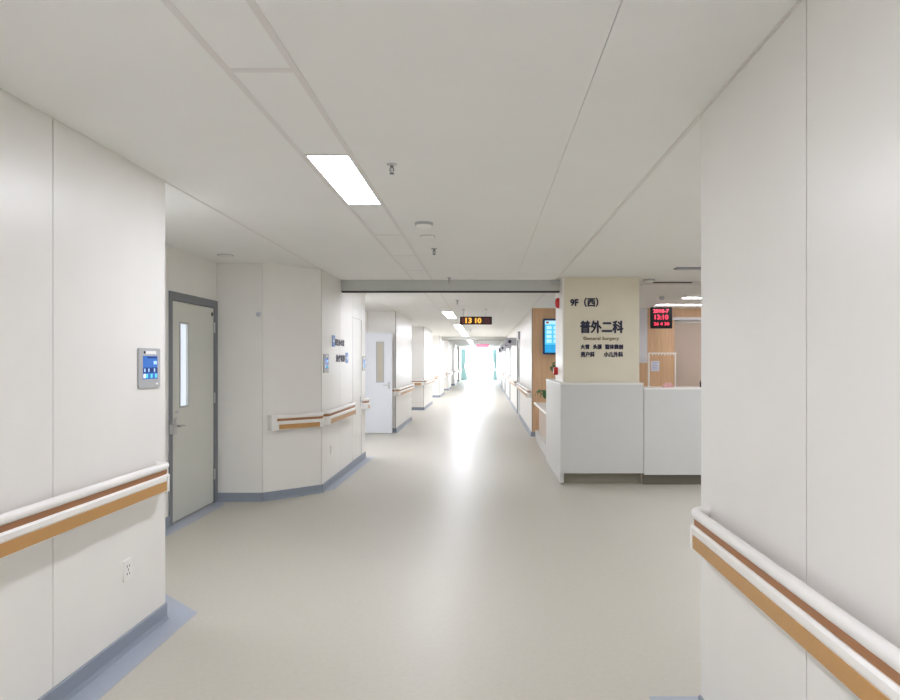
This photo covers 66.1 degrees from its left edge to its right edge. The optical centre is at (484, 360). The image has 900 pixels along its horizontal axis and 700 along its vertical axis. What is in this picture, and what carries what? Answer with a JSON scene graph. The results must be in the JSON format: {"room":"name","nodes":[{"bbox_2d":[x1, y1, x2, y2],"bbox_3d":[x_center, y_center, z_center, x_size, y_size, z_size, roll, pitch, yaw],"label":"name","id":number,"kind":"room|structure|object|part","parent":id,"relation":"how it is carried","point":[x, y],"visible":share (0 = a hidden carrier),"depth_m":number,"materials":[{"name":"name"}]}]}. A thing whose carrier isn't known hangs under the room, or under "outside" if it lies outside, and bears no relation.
{"room":"hospital interior","nodes":[
{"label":"hospital interior","id":0,"kind":"room"},
{"bbox_2d":[0,89,164,699],"bbox_3d":[-2.070,0.245,-0.830,0.120,2.750,10.334,0,0,0],"label":"wall","id":1,"kind":"structure","parent":0,"point":[82,225],"depth_m":3.35,"materials":[{"name":"grey paint"}]},
{"bbox_2d":[0,461,169,559],"bbox_3d":[-1.962,0.705,-0.840,0.095,0.183,10.176,0,0,0],"label":"handrail","id":2,"kind":"object","parent":1,"relation":"attached to","point":[23,528],"visible":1,"depth_m":3.24,"materials":[{"name":"white plastic"}]},
{"bbox_2d":[37,602,168,699],"bbox_3d":[-2.539,1.570,-0.814,1.122,0.100,10.372,0,0,0],"label":"baseboard","id":3,"kind":"structure","parent":1,"relation":"attached to","point":[83,676],"depth_m":3.63,"materials":[{"name":"grey plastic"}]},
{"bbox_2d":[123,557,131,581],"bbox_3d":[-2.005,1.170,3.870,0.010,0.118,0.088,0,0,0],"label":"power outlet","id":4,"kind":"object","parent":1,"relation":"attached to","point":[127,564],"visible":1,"depth_m":3.86,"materials":[{"name":"white plastic"}]},
{"bbox_2d":[70,594,197,699],"bbox_3d":[-2.475,1.619,-0.550,1.250,0.002,10.900,0,0,0],"label":"trim","id":5,"kind":"structure","parent":1,"relation":"attached to","point":[178,613],"depth_m":3.83,"materials":[{"name":"plastic"}]},
{"bbox_2d":[137,348,159,388],"bbox_3d":[-2.002,0.042,4.115,0.016,0.235,0.260,0,0,0],"label":"wall control panel","id":6,"kind":"object","parent":1,"relation":"attached to","point":[148,359],"visible":1,"depth_m":4.09,"materials":[{"name":"grey"}]},
{"bbox_2d":[165,245,216,517],"bbox_3d":[-3.160,0.245,6.155,0.120,2.750,3.624,0,0,0],"label":"wall","id":7,"kind":"structure","parent":0,"point":[185,273],"depth_m":7.07,"materials":[{"name":"grey paint"}]},
{"bbox_2d":[168,291,217,525],"bbox_3d":[-3.122,0.465,7.360,0.176,2.310,1.220,0,0,0],"label":"door","id":8,"kind":"structure","parent":7,"relation":"attached to","point":[192,320],"depth_m":7.31,"materials":[{"name":"painted metal"},{"name":"glass"}]},
{"bbox_3d":[-3.067,0.655,6.944,0.066,0.160,0.143,0,0,0],"label":"handle","id":9,"kind":"part","parent":8,"relation":"part of","materials":[{"name":"silver metal"}]},
{"bbox_3d":[-3.125,0.040,7.105,0.010,0.840,0.180,0,0,0],"label":"pane","id":10,"kind":"part","parent":8,"relation":"part of","materials":[{"name":"white glass"}]},
{"bbox_3d":[-3.097,0.040,7.105,0.006,0.876,0.216,0,0,0],"label":"pane frame","id":11,"kind":"part","parent":8,"relation":"part of","materials":[{"name":"grey"}]},
{"bbox_2d":[217,263,261,492],"bbox_3d":[-2.835,0.245,8.030,0.524,2.750,0.120,0,0,0],"label":"wall","id":12,"kind":"structure","parent":0,"point":[239,285],"depth_m":7.97,"materials":[{"name":"grey paint"}]},
{"bbox_2d":[165,502,224,536],"bbox_3d":[-3.020,1.619,6.435,0.160,0.002,3.070,0,0,0],"label":"trim","id":13,"kind":"structure","parent":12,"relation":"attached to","point":[202,512],"depth_m":7.13,"materials":[{"name":"plastic"}]},
{"bbox_2d":[165,484,322,528],"bbox_3d":[-2.986,1.570,6.532,0.948,0.100,4.300,0,0,15],"label":"baseboard","id":14,"kind":"structure","parent":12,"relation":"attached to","point":[316,489],"depth_m":7.99,"materials":[{"name":"grey plastic"}]},
{"bbox_2d":[262,263,320,492],"bbox_3d":[-2.333,0.245,8.277,0.759,2.750,0.120,0,0,-43],"label":"wall","id":15,"kind":"structure","parent":0,"point":[291,295],"depth_m":8.21,"materials":[{"name":"grey paint"}]},
{"bbox_2d":[268,412,323,430],"bbox_3d":[-2.230,0.719,8.222,0.717,0.187,0.101,0,0,-43],"label":"handrail","id":16,"kind":"object","parent":15,"relation":"attached to","point":[306,420],"visible":1,"depth_m":8.16,"materials":[{"name":"white plastic"}]},
{"bbox_2d":[321,270,364,483],"bbox_3d":[-2.070,0.245,10.040,0.120,2.750,3.074,0,0,0],"label":"wall","id":17,"kind":"structure","parent":0,"point":[338,309],"depth_m":9.40,"materials":[{"name":"grey paint"}]},
{"bbox_2d":[323,354,328,372],"bbox_3d":[-2.002,0.030,8.700,0.016,0.235,0.260,0,0,0],"label":"wall control panel","id":18,"kind":"object","parent":17,"relation":"attached to","point":[325,356],"visible":1,"depth_m":8.66,"materials":[{"name":"grey"}]},
{"bbox_2d":[332,335,343,346],"bbox_3d":[-2.005,-0.265,9.453,0.010,0.150,0.786,0,0,0],"label":"direction sign","id":19,"kind":"object","parent":17,"relation":"attached to","point":[334,341],"visible":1,"depth_m":9.26,"materials":[{"name":"blue"}]},
{"bbox_2d":[322,402,355,424],"bbox_3d":[-1.962,0.705,9.415,0.095,0.183,1.826,0,0,0],"label":"handrail","id":20,"kind":"object","parent":17,"relation":"attached to","point":[331,416],"visible":0.95,"depth_m":9.10,"materials":[{"name":"white plastic"}]},
{"bbox_2d":[336,353,347,362],"bbox_3d":[-2.005,-0.045,9.697,0.010,0.150,0.806,0,0,0],"label":"direction sign","id":21,"kind":"object","parent":17,"relation":"attached to","point":[345,357],"visible":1,"depth_m":9.75,"materials":[{"name":"blue"}]},
{"bbox_2d":[326,456,374,490],"bbox_3d":[-1.940,1.619,10.120,0.140,0.002,3.240,0,0,0],"label":"trim","id":22,"kind":"structure","parent":17,"relation":"attached to","point":[367,459],"depth_m":9.92,"materials":[{"name":"plastic"}]},
{"bbox_2d":[353,316,363,459],"bbox_3d":[-2.035,0.470,10.860,0.170,2.300,0.780,0,0,0],"label":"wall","id":23,"kind":"structure","parent":17,"relation":"in","point":[357,322],"depth_m":10.91,"materials":[{"name":"white paint"}]},
{"bbox_2d":[362,356,365,370],"bbox_3d":[-2.002,0.040,11.410,0.016,0.235,0.260,0,0,0],"label":"wall control panel","id":24,"kind":"object","parent":17,"relation":"attached to","point":[363,357],"visible":1,"depth_m":11.35,"materials":[{"name":"grey"}]},
{"bbox_2d":[362,398,369,409],"bbox_3d":[-1.962,0.705,11.410,0.095,0.183,0.336,0,0,0],"label":"handrail","id":25,"kind":"object","parent":17,"relation":"attached to","point":[366,404],"visible":0.98,"depth_m":11.27,"materials":[{"name":"white plastic"}]},
{"bbox_2d":[322,380,460,491],"bbox_3d":[-2.539,1.570,33.250,1.122,0.100,49.500,0,0,0],"label":"baseboard","id":26,"kind":"structure","parent":17,"relation":"attached to","point":[326,485],"depth_m":10.73,"materials":[{"name":"grey plastic"}]},
{"bbox_2d":[365,311,394,427],"bbox_3d":[-2.562,0.245,15.660,1.069,2.750,0.120,0,0,0],"label":"wall","id":27,"kind":"structure","parent":0,"point":[375,321],"depth_m":15.60,"materials":[{"name":"grey paint"}]},
{"bbox_2d":[392,388,395,395],"bbox_3d":[-2.520,0.705,15.553,1.016,0.183,0.095,0,0,0],"label":"handrail","id":28,"kind":"object","parent":27,"relation":"attached to","point":[393,389],"visible":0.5,"depth_m":15.52,"materials":[{"name":"white plastic"}]},
{"bbox_2d":[98,380,700,699],"bbox_3d":[1.500,1.670,26.400,11.000,0.100,65.200,0,0,0],"label":"floor","id":29,"kind":"structure","parent":0,"point":[455,563],"depth_m":5.00,"materials":[{"name":"plastic"}]},
{"bbox_2d":[365,333,391,432],"bbox_3d":[-2.495,0.490,15.370,0.850,2.240,0.110,0,0,0],"label":"door","id":30,"kind":"structure","parent":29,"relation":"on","point":[378,346],"depth_m":15.38,"materials":[{"name":"white"}]},
{"bbox_3d":[-2.340,0.025,15.376,0.180,0.910,0.008,0,0,0],"label":"pane frame","id":31,"kind":"part","parent":30,"relation":"part of","materials":[{"name":"grey glass"}]},
{"bbox_3d":[-2.340,0.025,15.405,0.120,0.850,0.010,0,0,0],"label":"pane","id":32,"kind":"part","parent":30,"relation":"part of","materials":[{"name":"beige glass"}]},
{"bbox_2d":[534,402,545,455],"bbox_3d":[1.347,1.232,12.615,0.705,0.775,2.970,0,0,0],"label":"reception desk","id":33,"kind":"object","parent":29,"relation":"on","point":[540,435],"visible":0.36,"depth_m":13.04,"materials":[{"name":"white plastic"}]},
{"bbox_2d":[535,390,545,398],"bbox_3d":[1.084,0.651,11.414,0.501,0.388,0.517,0,0,0],"label":"potted plant","id":34,"kind":"object","parent":33,"relation":"on","point":[543,391],"visible":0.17,"depth_m":11.32,"materials":[{"name":"green plant"}]},
{"bbox_3d":[1.120,1.153,12.595,0.040,0.535,2.910,0,0,0],"label":"knee panel","id":35,"kind":"part","parent":33,"relation":"part of","materials":[{"name":"beige"}]},
{"bbox_2d":[546,379,643,483],"bbox_3d":[1.526,0.954,10.058,1.089,1.333,2.124,0,0,0],"label":"reception desk","id":36,"kind":"object","parent":29,"relation":"on","point":[595,430],"depth_m":9.00,"materials":[{"name":"laminate"}]},
{"bbox_2d":[550,362,555,377],"bbox_3d":[1.183,0.152,10.903,0.316,0.270,0.344,0,0,0],"label":"potted plant","id":37,"kind":"object","parent":36,"relation":"on","point":[553,363],"visible":0.07,"depth_m":10.91,"materials":[{"name":"green plant"}]},
{"bbox_3d":[1.010,0.954,10.085,0.050,1.293,2.070,0,0,0],"label":"panel","id":38,"kind":"part","parent":36,"relation":"part of","materials":[{"name":"laminate"}]},
{"bbox_2d":[546,379,643,384],"bbox_3d":[1.526,0.297,10.058,1.089,0.020,2.124,0,0,0],"label":"countertop","id":39,"kind":"structure","parent":36,"relation":"on","point":[552,380],"depth_m":9.00,"materials":[{"name":"white plastic"}]},
{"bbox_2d":[642,387,700,483],"bbox_3d":[3.638,0.985,9.208,3.124,1.270,0.424,0,0,0],"label":"reception desk","id":40,"kind":"object","parent":29,"relation":"on","point":[672,415],"depth_m":9.00,"materials":[{"name":"laminate"}]},
{"bbox_2d":[662,383,673,386],"bbox_3d":[2.430,0.320,9.170,0.140,0.060,0.100,0,0,0],"label":"packet","id":41,"kind":"object","parent":40,"relation":"on","point":[665,384],"visible":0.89,"depth_m":9.12,"materials":[{"name":"pink plastic"}]},
{"bbox_2d":[644,387,700,388],"bbox_3d":[3.638,0.360,9.208,3.124,0.020,0.424,0,0,0],"label":"countertop","id":42,"kind":"structure","parent":40,"relation":"on","point":[644,387],"depth_m":9.05,"materials":[{"name":"white plastic"}]},
{"bbox_2d":[0,0,802,347],"bbox_3d":[1.500,-1.203,26.400,11.000,0.154,65.200,0,0,0],"label":"ceiling","id":43,"kind":"structure","parent":0,"point":[536,139],"depth_m":3.23,"materials":[{"name":"grey paint"}]},
{"bbox_2d":[217,254,233,256],"bbox_3d":[-2.770,-1.123,7.360,0.170,0.014,0.170,0,0,0],"label":"ceiling speaker","id":44,"kind":"object","parent":43,"relation":"attached to","point":[221,255],"visible":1,"depth_m":7.31,"materials":[{"name":"grey plastic"}]},
{"bbox_2d":[306,156,380,204],"bbox_3d":[-0.868,-1.139,4.380,0.241,0.023,1.180,0,0,0],"label":"recessed light","id":45,"kind":"object","parent":43,"relation":"in","point":[340,172],"visible":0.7,"depth_m":4.27,"materials":[{"name":"white plastic"}]},
{"bbox_2d":[387,163,396,174],"bbox_3d":[-0.535,-1.101,3.960,0.061,0.058,0.061,0,0,0],"label":"sprinkler","id":46,"kind":"object","parent":43,"relation":"attached to","point":[391,165],"visible":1,"depth_m":3.95,"materials":[{"name":"silver metal"}]},
{"bbox_2d":[415,221,432,228],"bbox_3d":[-0.500,-1.107,5.650,0.150,0.045,0.150,0,0,0],"label":"smoke detector","id":47,"kind":"object","parent":43,"relation":"attached to","point":[420,224],"visible":1,"depth_m":5.60,"materials":[{"name":"grey plastic"}]},
{"bbox_2d":[420,235,434,237],"bbox_3d":[-0.520,-1.124,6.240,0.140,0.012,0.140,0,0,0],"label":"ceiling speaker","id":48,"kind":"object","parent":43,"relation":"attached to","point":[422,236],"visible":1,"depth_m":6.21,"materials":[{"name":"grey plastic"}]},
{"bbox_2d":[443,312,453,314],"bbox_3d":[-0.868,-1.139,16.380,0.241,0.023,1.180,0,0,0],"label":"recessed light","id":49,"kind":"object","parent":43,"relation":"in","point":[444,313],"visible":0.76,"depth_m":16.41,"materials":[{"name":"white plastic"}]},
{"bbox_2d":[341,280,559,292],"bbox_3d":[-0.480,-1.046,9.675,3.060,0.168,0.190,0,0,0],"label":"beam","id":50,"kind":"structure","parent":43,"relation":"attached to","point":[347,286],"depth_m":9.63,"materials":[{"name":"grey paint"}]},
{"bbox_2d":[442,337,506,339],"bbox_3d":[-0.505,-1.046,32.070,3.010,0.168,0.140,0,0,0],"label":"beam","id":51,"kind":"structure","parent":43,"relation":"attached to","point":[443,338],"depth_m":32.00,"materials":[{"name":"grey paint"}]},
{"bbox_2d":[460,309,491,324],"bbox_3d":[-0.198,-0.963,15.042,0.695,0.335,0.096,0,0,0],"label":"clock","id":52,"kind":"object","parent":43,"relation":"hanging from","point":[463,320],"visible":1,"depth_m":15.00,"materials":[{"name":"black plastic"}]},
{"bbox_2d":[476,341,488,346],"bbox_3d":[-0.140,-0.965,40.044,0.720,0.330,0.093,0,0,0],"label":"display","id":53,"kind":"object","parent":43,"relation":"hanging from","point":[486,344],"visible":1,"depth_m":40.00,"materials":[{"name":"pink plastic"}]},
{"bbox_2d":[643,279,654,282],"bbox_3d":[2.270,-1.105,9.550,0.160,0.050,0.160,0,0,0],"label":"smoke detector","id":54,"kind":"object","parent":43,"relation":"attached to","point":[644,280],"visible":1,"depth_m":9.50,"materials":[{"name":"grey plastic"}]},
{"bbox_2d":[650,305,671,328],"bbox_3d":[3.583,-0.895,14.027,0.435,0.470,0.065,0,0,0],"label":"digital clock","id":55,"kind":"object","parent":43,"relation":"hanging from","point":[660,317],"visible":1,"depth_m":14.00,"materials":[{"name":"black plastic"}]},
{"bbox_2d":[639,282,700,284],"bbox_3d":[4.040,-1.113,9.903,3.920,0.035,0.154,0,0,0],"label":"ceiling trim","id":56,"kind":"structure","parent":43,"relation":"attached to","point":[640,283],"depth_m":9.84,"materials":[{"name":"white"}]},
{"bbox_2d":[656,304,700,305],"bbox_3d":[4.510,-1.120,13.760,2.180,0.020,0.160,0,0,0],"label":"recessed light","id":57,"kind":"object","parent":43,"relation":"in","point":[656,304],"visible":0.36,"depth_m":13.78,"materials":[{"name":"white plastic"}]},
{"bbox_2d":[656,305,700,305],"bbox_3d":[4.510,-1.114,13.760,2.150,0.008,0.130,0,0,0],"label":"diffuser","id":58,"kind":"object","parent":57,"relation":"attached to","point":[656,305],"depth_m":13.80,"materials":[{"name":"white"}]},
{"bbox_2d":[673,267,700,269],"bbox_3d":[2.955,-1.121,8.390,1.290,0.018,0.140,0,0,0],"label":"ceiling vent","id":59,"kind":"object","parent":43,"relation":"in","point":[676,268],"visible":0.36,"depth_m":8.34,"materials":[{"name":"grey metal"}]},
{"bbox_2d":[682,297,700,298],"bbox_3d":[4.550,-1.120,12.230,2.100,0.020,0.160,0,0,0],"label":"recessed light","id":60,"kind":"object","parent":43,"relation":"in","point":[682,297],"visible":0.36,"depth_m":12.24,"materials":[{"name":"white plastic"}]},
{"bbox_2d":[395,311,411,427],"bbox_3d":[-2.070,0.245,17.250,0.120,2.750,3.294,0,0,0],"label":"wall","id":61,"kind":"structure","parent":0,"point":[403,325],"depth_m":17.02,"materials":[{"name":"grey paint"}]},
{"bbox_2d":[396,383,414,395],"bbox_3d":[-1.962,0.705,17.240,0.095,0.183,3.276,0,0,0],"label":"handrail","id":62,"kind":"object","parent":61,"relation":"attached to","point":[403,390],"visible":1,"depth_m":16.64,"materials":[{"name":"white plastic"}]},
{"bbox_2d":[412,327,422,406],"bbox_3d":[-2.562,0.245,22.760,1.069,2.750,0.120,0,0,0],"label":"wall","id":63,"kind":"structure","parent":0,"point":[417,332],"depth_m":22.70,"materials":[{"name":"grey paint"}]},
{"bbox_2d":[412,380,423,384],"bbox_3d":[-2.520,0.705,22.652,1.016,0.183,0.095,0,0,0],"label":"handrail","id":64,"kind":"object","parent":63,"relation":"attached to","point":[416,382],"visible":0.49,"depth_m":22.61,"materials":[{"name":"white plastic"}]},
{"bbox_2d":[423,327,431,406],"bbox_3d":[-2.070,0.245,24.550,0.120,2.750,3.694,0,0,0],"label":"wall","id":65,"kind":"structure","parent":0,"point":[427,334],"depth_m":24.11,"materials":[{"name":"grey paint"}]},
{"bbox_2d":[424,377,434,384],"bbox_3d":[-1.962,0.705,24.540,0.095,0.183,3.676,0,0,0],"label":"handrail","id":66,"kind":"object","parent":65,"relation":"attached to","point":[431,380],"visible":1,"depth_m":23.84,"materials":[{"name":"white plastic"}]},
{"bbox_2d":[432,336,438,394],"bbox_3d":[-2.562,0.245,30.660,1.069,2.750,0.120,0,0,0],"label":"wall","id":67,"kind":"structure","parent":0,"point":[435,339],"depth_m":30.60,"materials":[{"name":"grey paint"}]},
{"bbox_2d":[439,336,443,394],"bbox_3d":[-2.070,0.245,32.200,0.120,2.750,3.194,0,0,0],"label":"wall","id":68,"kind":"structure","parent":0,"point":[441,342],"depth_m":31.88,"materials":[{"name":"grey paint"}]},
{"bbox_2d":[444,340,447,388],"bbox_3d":[-2.562,0.245,37.960,1.069,2.750,0.120,0,0,0],"label":"wall","id":69,"kind":"structure","parent":0,"point":[445,341],"depth_m":37.90,"materials":[{"name":"grey paint"}]},
{"bbox_2d":[448,341,450,388],"bbox_3d":[-2.070,0.245,39.450,0.120,2.750,3.094,0,0,0],"label":"wall","id":70,"kind":"structure","parent":0,"point":[449,342],"depth_m":39.06,"materials":[{"name":"grey paint"}]},
{"bbox_2d":[451,344,453,383],"bbox_3d":[-2.562,0.245,45.460,1.069,2.750,0.120,0,0,0],"label":"wall","id":71,"kind":"structure","parent":0,"point":[452,345],"depth_m":45.41,"materials":[{"name":"grey paint"}]},
{"bbox_2d":[454,344,456,383],"bbox_3d":[-2.070,0.245,47.700,0.120,2.750,4.594,0,0,0],"label":"wall","id":72,"kind":"structure","parent":0,"point":[455,345],"depth_m":47.00,"materials":[{"name":"grey paint"}]},
{"bbox_2d":[457,347,458,379],"bbox_3d":[-2.562,0.245,54.560,1.069,2.750,0.120,0,0,0],"label":"wall","id":73,"kind":"structure","parent":0,"point":[457,347],"depth_m":54.50,"materials":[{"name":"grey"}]},
{"bbox_2d":[459,347,460,379],"bbox_3d":[-2.070,0.245,56.250,0.120,2.750,3.494,0,0,0],"label":"wall","id":74,"kind":"structure","parent":0,"point":[459,347],"depth_m":54.50,"materials":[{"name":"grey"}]},
{"bbox_2d":[461,349,467,379],"bbox_3d":[-1.722,0.295,57.877,0.516,2.551,0.076,0,0,0],"label":"curtain","id":75,"kind":"object","parent":74,"relation":"hanging from","point":[463,351],"visible":1,"depth_m":57.88,"materials":[{"name":"teal fabric"}]},
{"bbox_2d":[461,348,496,348],"bbox_3d":[-0.950,0.245,58.075,4.500,2.750,0.150,0,0,0],"label":"wall","id":76,"kind":"structure","parent":0,"point":[461,348],"depth_m":58.00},
{"bbox_2d":[497,308,531,431],"bbox_3d":[1.060,0.245,36.400,0.120,2.750,43.194,0,0,0],"label":"wall","id":77,"kind":"structure","parent":0,"point":[524,326],"depth_m":18.40,"materials":[{"name":"grey paint"}]},
{"bbox_2d":[493,349,496,379],"bbox_3d":[0.816,0.295,57.877,0.351,2.550,0.076,0,0,0],"label":"curtain","id":78,"kind":"object","parent":77,"relation":"hanging from","point":[494,350],"visible":0.95,"depth_m":57.86,"materials":[{"name":"teal fabric"}]},
{"bbox_2d":[505,351,505,391],"bbox_3d":[1.032,0.495,34.100,0.156,2.250,1.200,0,0,0],"label":"door","id":79,"kind":"structure","parent":77,"relation":"in","point":[505,351],"depth_m":33.50,"materials":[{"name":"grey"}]},
{"bbox_2d":[503,341,510,347],"bbox_3d":[0.849,-0.620,26.210,0.298,0.280,0.029,0,0,0],"label":"sign","id":80,"kind":"object","parent":77,"relation":"attached to","point":[504,342],"visible":0.64,"depth_m":26.20,"materials":[{"name":"grey plastic"}]},
{"bbox_2d":[509,348,510,400],"bbox_3d":[1.032,0.495,27.400,0.156,2.250,1.200,0,0,0],"label":"wall","id":81,"kind":"structure","parent":77,"relation":"in","point":[509,348],"depth_m":27.95,"materials":[{"name":"grey paint"}]},
{"bbox_2d":[506,338,515,344],"bbox_3d":[0.829,-0.620,22.011,0.338,0.240,0.029,0,0,0],"label":"sign","id":82,"kind":"object","parent":77,"relation":"attached to","point":[509,341],"visible":1,"depth_m":22.00,"materials":[{"name":"grey plastic"}]},
{"bbox_2d":[508,377,516,386],"bbox_3d":[0.953,0.705,24.050,0.095,0.183,5.256,0,0,0],"label":"handrail","id":83,"kind":"object","parent":77,"relation":"attached to","point":[513,382],"visible":0.97,"depth_m":22.56,"materials":[{"name":"white plastic"}]},
{"bbox_2d":[497,380,534,436],"bbox_3d":[2.484,1.570,36.384,3.032,0.100,43.232,0,0,0],"label":"baseboard","id":84,"kind":"structure","parent":77,"relation":"attached to","point":[532,434],"depth_m":18.43,"materials":[{"name":"grey plastic"}]},
{"bbox_2d":[517,339,519,413],"bbox_3d":[1.032,0.495,20.650,0.156,2.250,1.300,0,0,0],"label":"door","id":85,"kind":"structure","parent":77,"relation":"in","point":[518,341],"depth_m":21.01,"materials":[{"name":"grey"}]},
{"bbox_2d":[517,382,530,397],"bbox_3d":[0.953,0.705,17.400,0.095,0.183,4.956,0,0,0],"label":"handrail","id":86,"kind":"object","parent":77,"relation":"attached to","point":[527,392],"visible":1,"depth_m":15.89,"materials":[{"name":"white plastic"}]},
{"bbox_2d":[564,277,638,381],"bbox_3d":[1.567,0.245,9.740,1.015,2.750,0.920,0,0,0],"label":"pillar","id":87,"kind":"structure","parent":0,"point":[618,297],"depth_m":9.28,"materials":[{"name":"beige paint"}]},
{"bbox_2d":[556,277,563,381],"bbox_3d":[1.052,0.245,9.738,0.015,2.750,0.925,0,0,0],"label":"cladding","id":88,"kind":"object","parent":87,"relation":"attached to","point":[559,312],"visible":0.43,"depth_m":9.55,"materials":[{"name":"white paint"}]},
{"bbox_2d":[553,367,557,374],"bbox_3d":[1.016,0.145,9.950,0.059,0.110,0.100,0,0,0],"label":"fire alarm","id":89,"kind":"object","parent":88,"relation":"attached to","point":[555,369],"visible":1,"depth_m":9.90,"materials":[{"name":"red plastic"}]},
{"bbox_2d":[555,297,559,308],"bbox_3d":[1.012,-0.810,9.650,0.066,0.170,0.170,0,0,0],"label":"fire alarm","id":90,"kind":"object","parent":88,"relation":"attached to","point":[557,301],"visible":1,"depth_m":9.59,"materials":[{"name":"red plastic"}]},
{"bbox_2d":[570,298,622,356],"bbox_3d":[1.504,-0.452,9.276,0.717,0.804,0.006,0,0,0],"label":"sign","id":91,"kind":"object","parent":87,"relation":"attached to","point":[584,326],"visible":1,"depth_m":9.27,"materials":[{"name":"black plastic"}]},
{"bbox_2d":[532,308,700,431],"bbox_3d":[3.507,0.245,14.860,4.985,2.750,0.120,0,0,0],"label":"wall","id":92,"kind":"structure","parent":0,"point":[658,340],"depth_m":14.80,"materials":[{"name":"brown wood"}]},
{"bbox_2d":[543,319,555,353],"bbox_3d":[1.897,-0.520,14.745,1.325,0.760,0.109,0,0,0],"label":"television","id":93,"kind":"object","parent":92,"relation":"attached to","point":[549,325],"visible":0.17,"depth_m":14.69,"materials":[{"name":"blue"}]},
{"bbox_2d":[639,308,646,362],"bbox_3d":[2.865,-0.545,14.793,1.230,1.170,0.013,0,0,0],"label":"panel","id":94,"kind":"object","parent":92,"relation":"attached to","point":[642,311],"visible":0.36,"depth_m":14.78,"materials":[{"name":"white"}]},
{"bbox_2d":[651,361,658,370],"bbox_3d":[3.650,0.110,14.794,0.180,0.220,0.009,0,0,0],"label":"notice","id":95,"kind":"object","parent":92,"relation":"attached to","point":[654,364],"visible":1,"depth_m":14.79,"materials":[{"name":"white paper"}]},
{"bbox_2d":[672,317,700,384],"bbox_3d":[5.010,0.340,14.893,1.980,2.560,0.215,0,0,0],"label":"trim","id":96,"kind":"structure","parent":92,"relation":"attached to","point":[673,318],"depth_m":14.78,"materials":[{"name":"white"}]},
{"bbox_2d":[648,353,675,386],"bbox_3d":[3.720,0.723,14.477,0.600,1.794,0.086,0,0,0],"label":"hook rack","id":97,"kind":"object","parent":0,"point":[648,353],"visible":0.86,"depth_m":14.49,"materials":[{"name":"white plastic"}]},
{"bbox_3d":[3.440,0.735,14.500,0.040,1.770,0.040,0,0,0],"label":"post","id":98,"kind":"part","parent":97,"relation":"part of","materials":[{"name":"white metal"}]},
{"bbox_3d":[4.000,0.735,14.500,0.024,1.770,0.024,0,0,0],"label":"post","id":99,"kind":"part","parent":97,"relation":"part of","materials":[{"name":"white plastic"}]},
{"bbox_2d":[674,320,700,386],"bbox_3d":[5.030,0.360,15.040,1.940,2.520,0.120,0,0,0],"label":"door","id":100,"kind":"structure","parent":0,"point":[687,333],"depth_m":15.00,"materials":[{"name":"beige wood"}]},
{"bbox_2d":[701,0,899,699],"bbox_3d":[1.052,0.245,-1.415,0.120,2.750,9.164,0,0,0],"label":"wall","id":101,"kind":"structure","parent":0,"point":[800,151],"depth_m":2.15,"materials":[{"name":"grey paint"}]},
{"bbox_2d":[649,696,697,699],"bbox_3d":[3.396,1.619,-1.335,5.208,0.002,9.330,0,0,0],"label":"trim","id":102,"kind":"structure","parent":101,"relation":"attached to","point":[651,697],"depth_m":3.32,"materials":[{"name":"plastic"}]},
{"bbox_2d":[690,506,899,699],"bbox_3d":[0.945,0.735,-1.425,0.095,0.183,9.006,0,0,0],"label":"handrail","id":103,"kind":"object","parent":101,"relation":"attached to","point":[861,659],"visible":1,"depth_m":1.94,"materials":[{"name":"white plastic"}]}
]}

